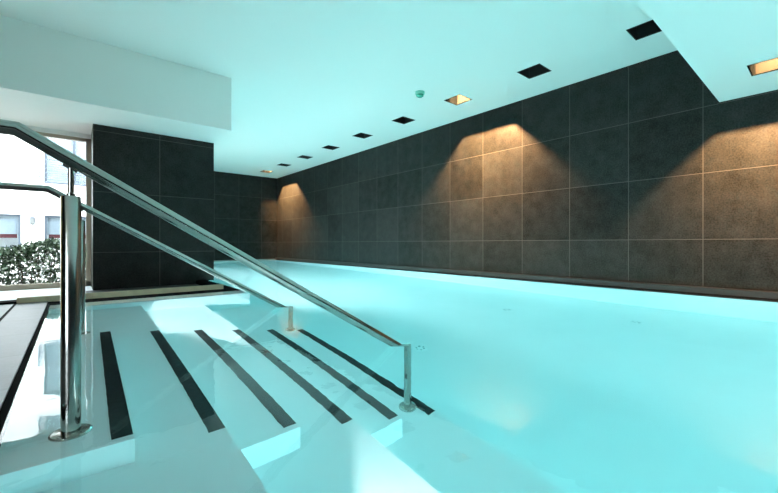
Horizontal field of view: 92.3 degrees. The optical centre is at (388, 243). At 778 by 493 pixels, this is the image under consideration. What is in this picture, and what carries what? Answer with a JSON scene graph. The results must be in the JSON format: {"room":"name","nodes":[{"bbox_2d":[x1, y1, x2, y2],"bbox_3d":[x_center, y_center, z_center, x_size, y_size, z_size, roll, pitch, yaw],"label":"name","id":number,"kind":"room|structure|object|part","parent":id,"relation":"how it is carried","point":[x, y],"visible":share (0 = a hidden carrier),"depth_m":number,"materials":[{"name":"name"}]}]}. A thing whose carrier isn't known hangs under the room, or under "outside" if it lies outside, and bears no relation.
{"room":"spa","nodes":[
{"label":"spa","id":0,"kind":"room"},
{"bbox_2d":[0,301,47,408],"bbox_3d":[-1.786,0.719,-0.753,3.298,0.262,9.150,0,0,-40],"label":"floor","id":1,"kind":"structure","parent":0,"point":[18,327],"depth_m":2.39,"materials":[{"name":"white tile"}]},
{"bbox_2d":[0,303,49,432],"bbox_3d":[-0.641,0.693,0.277,0.267,0.214,9.250,0,0,-40],"label":"trim","id":2,"kind":"structure","parent":1,"relation":"attached to","point":[5,408],"depth_m":1.72,"materials":[{"name":"black tile"}]},
{"bbox_2d":[0,286,92,300],"bbox_3d":[-4.917,0.725,4.285,5.000,0.150,2.210,0,0,-40],"label":"ledge","id":3,"kind":"object","parent":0,"point":[13,294],"depth_m":4.86,"materials":[{"name":"stone"}]},
{"bbox_2d":[28,266,85,278],"bbox_3d":[-0.918,1.451,5.359,7.300,1.698,17.980,0,0,-40],"label":"shell","id":4,"kind":"object","parent":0,"point":[31,266],"visible":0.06,"depth_m":9.77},
{"bbox_2d":[0,260,777,492],"bbox_3d":[-0.859,1.375,5.304,5.920,1.550,17.260,0,0,-40],"label":"pool water","id":5,"kind":"object","parent":4,"relation":"in","point":[492,384],"visible":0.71,"depth_m":1.50,"materials":[{"name":"teal liquid"}]},
{"bbox_3d":[0.295,1.464,0.856,1.914,1.173,8.930,0,0,-40],"label":"bench","id":6,"kind":"object","parent":4,"relation":"on","visible":0},
{"bbox_3d":[-0.972,1.126,2.326,1.870,0.838,1.830,0,0,-40],"label":"steps","id":7,"kind":"structure","parent":6,"relation":"on","visible":0},
{"bbox_2d":[0,182,285,330],"bbox_3d":[-1.899,0.580,2.794,2.605,1.930,0.116,0,0,-40],"label":"handrail","id":8,"kind":"object","parent":7,"relation":"on","point":[3,185],"visible":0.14,"depth_m":2.68,"materials":[{"name":"silver metal"}]},
{"bbox_3d":[-2.139,0.275,2.591,0.054,0.870,0.054,0,0,-40],"label":"post","id":9,"kind":"part","parent":8,"relation":"part of","materials":[{"name":"silver metal"}]},
{"bbox_2d":[0,119,401,423],"bbox_3d":[-0.841,0.580,1.468,2.605,1.930,0.116,0,0,-40],"label":"handrail","id":10,"kind":"object","parent":7,"relation":"on","point":[70,204],"visible":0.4,"depth_m":1.26,"materials":[{"name":"silver metal"}]},
{"bbox_3d":[-1.079,0.275,1.268,0.054,0.870,0.054,0,0,-40],"label":"post","id":11,"kind":"part","parent":10,"relation":"part of","materials":[{"name":"silver metal"}]},
{"bbox_2d":[25,125,90,138],"bbox_3d":[-5.660,-0.925,4.973,5.250,3.650,0.300,0,0,-40],"label":"wall","id":12,"kind":"structure","parent":0,"point":[38,129],"depth_m":5.48,"materials":[{"name":"white paint"}]},
{"bbox_2d":[0,131,90,290],"bbox_3d":[-6.003,-0.477,4.566,3.700,2.265,0.070,0,0,-40],"label":"window","id":13,"kind":"structure","parent":12,"relation":"in","point":[49,135],"depth_m":5.70,"materials":[{"name":"beige metal"}]},
{"bbox_2d":[0,280,238,304],"bbox_3d":[-6.551,0.685,6.338,5.145,0.230,8.305,0,0,-40],"label":"trim","id":14,"kind":"structure","parent":12,"relation":"attached to","point":[199,282],"depth_m":4.29,"materials":[{"name":"black"}]},
{"bbox_2d":[17,284,222,302],"bbox_3d":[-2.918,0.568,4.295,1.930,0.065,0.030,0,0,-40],"label":"trim","id":15,"kind":"structure","parent":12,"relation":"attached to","point":[53,298],"depth_m":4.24,"materials":[{"name":"beige stone"}]},
{"bbox_2d":[0,15,230,142],"bbox_3d":[-4.952,-2.055,4.459,5.370,0.790,1.800,0,0,-40],"label":"ceiling","id":16,"kind":"structure","parent":0,"point":[50,78],"depth_m":4.66,"materials":[{"name":"white paint"}]},
{"bbox_2d":[91,124,213,289],"bbox_3d":[-3.788,-0.650,6.027,1.570,2.620,0.900,0,0,-40],"label":"wall pillar","id":17,"kind":"structure","parent":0,"point":[177,173],"depth_m":5.60,"materials":[{"name":"tile"}]},
{"bbox_2d":[214,171,276,259],"bbox_3d":[-6.096,-0.975,12.523,4.810,3.550,0.250,0,0,-40],"label":"wall","id":18,"kind":"structure","parent":0,"point":[245,206],"depth_m":13.24,"materials":[{"name":"tile"}]},
{"bbox_2d":[214,259,276,261],"bbox_3d":[-5.767,0.685,12.532,4.125,0.230,0.160,0,0,-40],"label":"trim","id":19,"kind":"structure","parent":18,"relation":"attached to","point":[256,259],"depth_m":12.82,"materials":[{"name":"grey stone"}]},
{"bbox_2d":[0,0,676,177],"bbox_3d":[-3.864,-2.580,6.218,9.600,0.300,12.770,0,0,-40],"label":"ceiling","id":20,"kind":"structure","parent":0,"point":[307,76],"depth_m":4.76,"materials":[{"name":"white paint"}]},
{"bbox_2d":[298,155,311,158],"bbox_3d":[-2.362,-2.554,10.523,0.340,0.252,0.340,0,0,-40],"label":"recessed light","id":21,"kind":"object","parent":20,"relation":"in","point":[301,156],"visible":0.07,"depth_m":10.66,"materials":[{"name":"black metal"}]},
{"bbox_2d":[322,145,339,149],"bbox_3d":[-1.480,-2.554,9.475,0.340,0.252,0.340,0,0,-40],"label":"recessed light","id":22,"kind":"object","parent":20,"relation":"in","point":[327,146],"visible":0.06,"depth_m":9.62,"materials":[{"name":"black metal"}]},
{"bbox_2d":[353,133,372,138],"bbox_3d":[-0.597,-2.554,8.427,0.340,0.252,0.340,0,0,-40],"label":"recessed light","id":23,"kind":"object","parent":20,"relation":"in","point":[360,135],"visible":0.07,"depth_m":8.57,"materials":[{"name":"black metal"}]},
{"bbox_2d":[392,116,414,123],"bbox_3d":[0.285,-2.554,7.379,0.340,0.252,0.340,0,0,-40],"label":"recessed light","id":24,"kind":"object","parent":20,"relation":"in","point":[403,120],"visible":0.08,"depth_m":7.52,"materials":[{"name":"black metal"}]},
{"bbox_2d":[415,90,424,97],"bbox_3d":[0.496,-2.389,6.001,0.150,0.083,0.150,0,0,-40],"label":"smoke detector","id":25,"kind":"object","parent":20,"relation":"attached to","point":[419,93],"visible":1,"depth_m":5.95,"materials":[{"name":"teal plastic"}]},
{"bbox_2d":[444,94,471,104],"bbox_3d":[1.168,-2.554,6.331,0.340,0.252,0.340,0,0,-40],"label":"recessed light","id":26,"kind":"object","parent":20,"relation":"in","point":[458,99],"visible":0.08,"depth_m":6.47,"materials":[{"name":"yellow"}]},
{"bbox_2d":[517,63,550,78],"bbox_3d":[2.051,-2.554,5.283,0.340,0.252,0.340,0,0,-40],"label":"recessed light","id":27,"kind":"object","parent":20,"relation":"in","point":[538,69],"visible":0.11,"depth_m":5.41,"materials":[{"name":"black metal"}]},
{"bbox_2d":[626,20,661,39],"bbox_3d":[2.933,-2.554,4.236,0.340,0.252,0.340,0,0,-40],"label":"recessed light","id":28,"kind":"object","parent":20,"relation":"in","point":[648,28],"visible":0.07,"depth_m":4.37,"materials":[{"name":"black metal"}]},
{"bbox_2d":[277,50,777,291],"bbox_3d":[1.430,-0.975,7.500,0.250,3.550,17.630,0,0,-40],"label":"wall","id":29,"kind":"structure","parent":0,"point":[638,172],"depth_m":5.63,"materials":[{"name":"tile"}]},
{"bbox_2d":[275,257,777,299],"bbox_3d":[1.394,0.661,7.306,0.095,0.278,17.380,0,0,-40],"label":"trim","id":30,"kind":"structure","parent":29,"relation":"attached to","point":[681,288],"depth_m":5.41,"materials":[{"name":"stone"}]},
{"bbox_2d":[638,0,777,101],"bbox_3d":[1.895,-2.195,-0.620,9.600,1.070,5.110,0,0,-40],"label":"ceiling","id":31,"kind":"structure","parent":0,"point":[718,39],"depth_m":3.00,"materials":[{"name":"white paint"}]},
{"bbox_2d":[747,57,777,75],"bbox_3d":[3.577,-1.784,3.471,0.340,0.252,0.340,0,0,-40],"label":"recessed light","id":32,"kind":"object","parent":31,"relation":"in","point":[770,65],"visible":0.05,"depth_m":3.62,"materials":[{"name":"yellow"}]},
{"bbox_3d":[-11.806,0.973,2.608,17.300,0.155,3.800,0,0,-40],"label":"soil","id":33,"kind":"object","parent":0,"visible":0},
{"bbox_2d":[0,237,85,284],"bbox_3d":[-6.306,0.413,5.945,4.521,1.076,1.025,0,0,-40],"label":"hedge","id":34,"kind":"object","parent":33,"relation":"on","point":[30,254],"visible":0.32,"depth_m":6.15,"materials":[{"name":"green plant"}]},
{"bbox_3d":[-6.322,0.524,5.920,4.394,0.753,0.299,0,0,-40],"label":"stem","id":35,"kind":"part","parent":34,"relation":"part of","materials":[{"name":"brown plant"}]},
{"label":"outside","id":36,"kind":"structure","parent":0,"visible":0},
{"bbox_2d":[0,273,58,284],"bbox_3d":[-4.751,1.000,2.536,28.000,0.200,50.000,0,0,-40],"label":"ground","id":37,"kind":"structure","parent":36,"point":[5,273],"depth_m":9.35,"materials":[{"name":"grey"}]},
{"bbox_2d":[0,134,85,272],"bbox_3d":[-11.125,-4.750,13.209,18.000,11.300,2.860,0,0,-40],"label":"apartment building","id":38,"kind":"structure","parent":37,"relation":"on","point":[21,162],"depth_m":11.60,"materials":[{"name":"white paint"}]},
{"bbox_2d":[0,216,17,234],"bbox_3d":[-12.027,-0.580,11.097,1.500,0.620,0.030,0,0,-40],"label":"curtain","id":39,"kind":"object","parent":38,"relation":"hanging from","point":[8,224],"depth_m":11.42,"materials":[{"name":"grey fabric"}]},
{"bbox_2d":[30,217,34,223],"bbox_3d":[-11.030,-0.710,11.567,0.110,0.240,0.095,0,0,-40],"label":"wall lamp","id":40,"kind":"object","parent":38,"relation":"attached to","point":[32,219],"visible":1,"depth_m":11.53,"materials":[{"name":"grey"}]},
{"bbox_3d":[-10.252,-2.280,12.180,1.714,0.720,0.160,0,0,-40],"label":"balcony railing","id":41,"kind":"part","parent":38,"relation":"part of","materials":[{"name":"white"}]},
{"bbox_2d":[47,137,85,184],"bbox_3d":[-10.455,-2.775,12.421,1.330,1.750,0.030,0,0,-40],"label":"curtain","id":42,"kind":"object","parent":38,"relation":"hanging from","point":[67,144],"depth_m":12.24,"materials":[{"name":"grey fabric"}]},
{"bbox_2d":[47,217,85,234],"bbox_3d":[-10.390,-0.580,12.475,1.500,0.620,0.030,0,0,-40],"label":"curtain","id":43,"kind":"object","parent":38,"relation":"hanging from","point":[53,224],"depth_m":12.08,"materials":[{"name":"grey fabric"}]}
]}

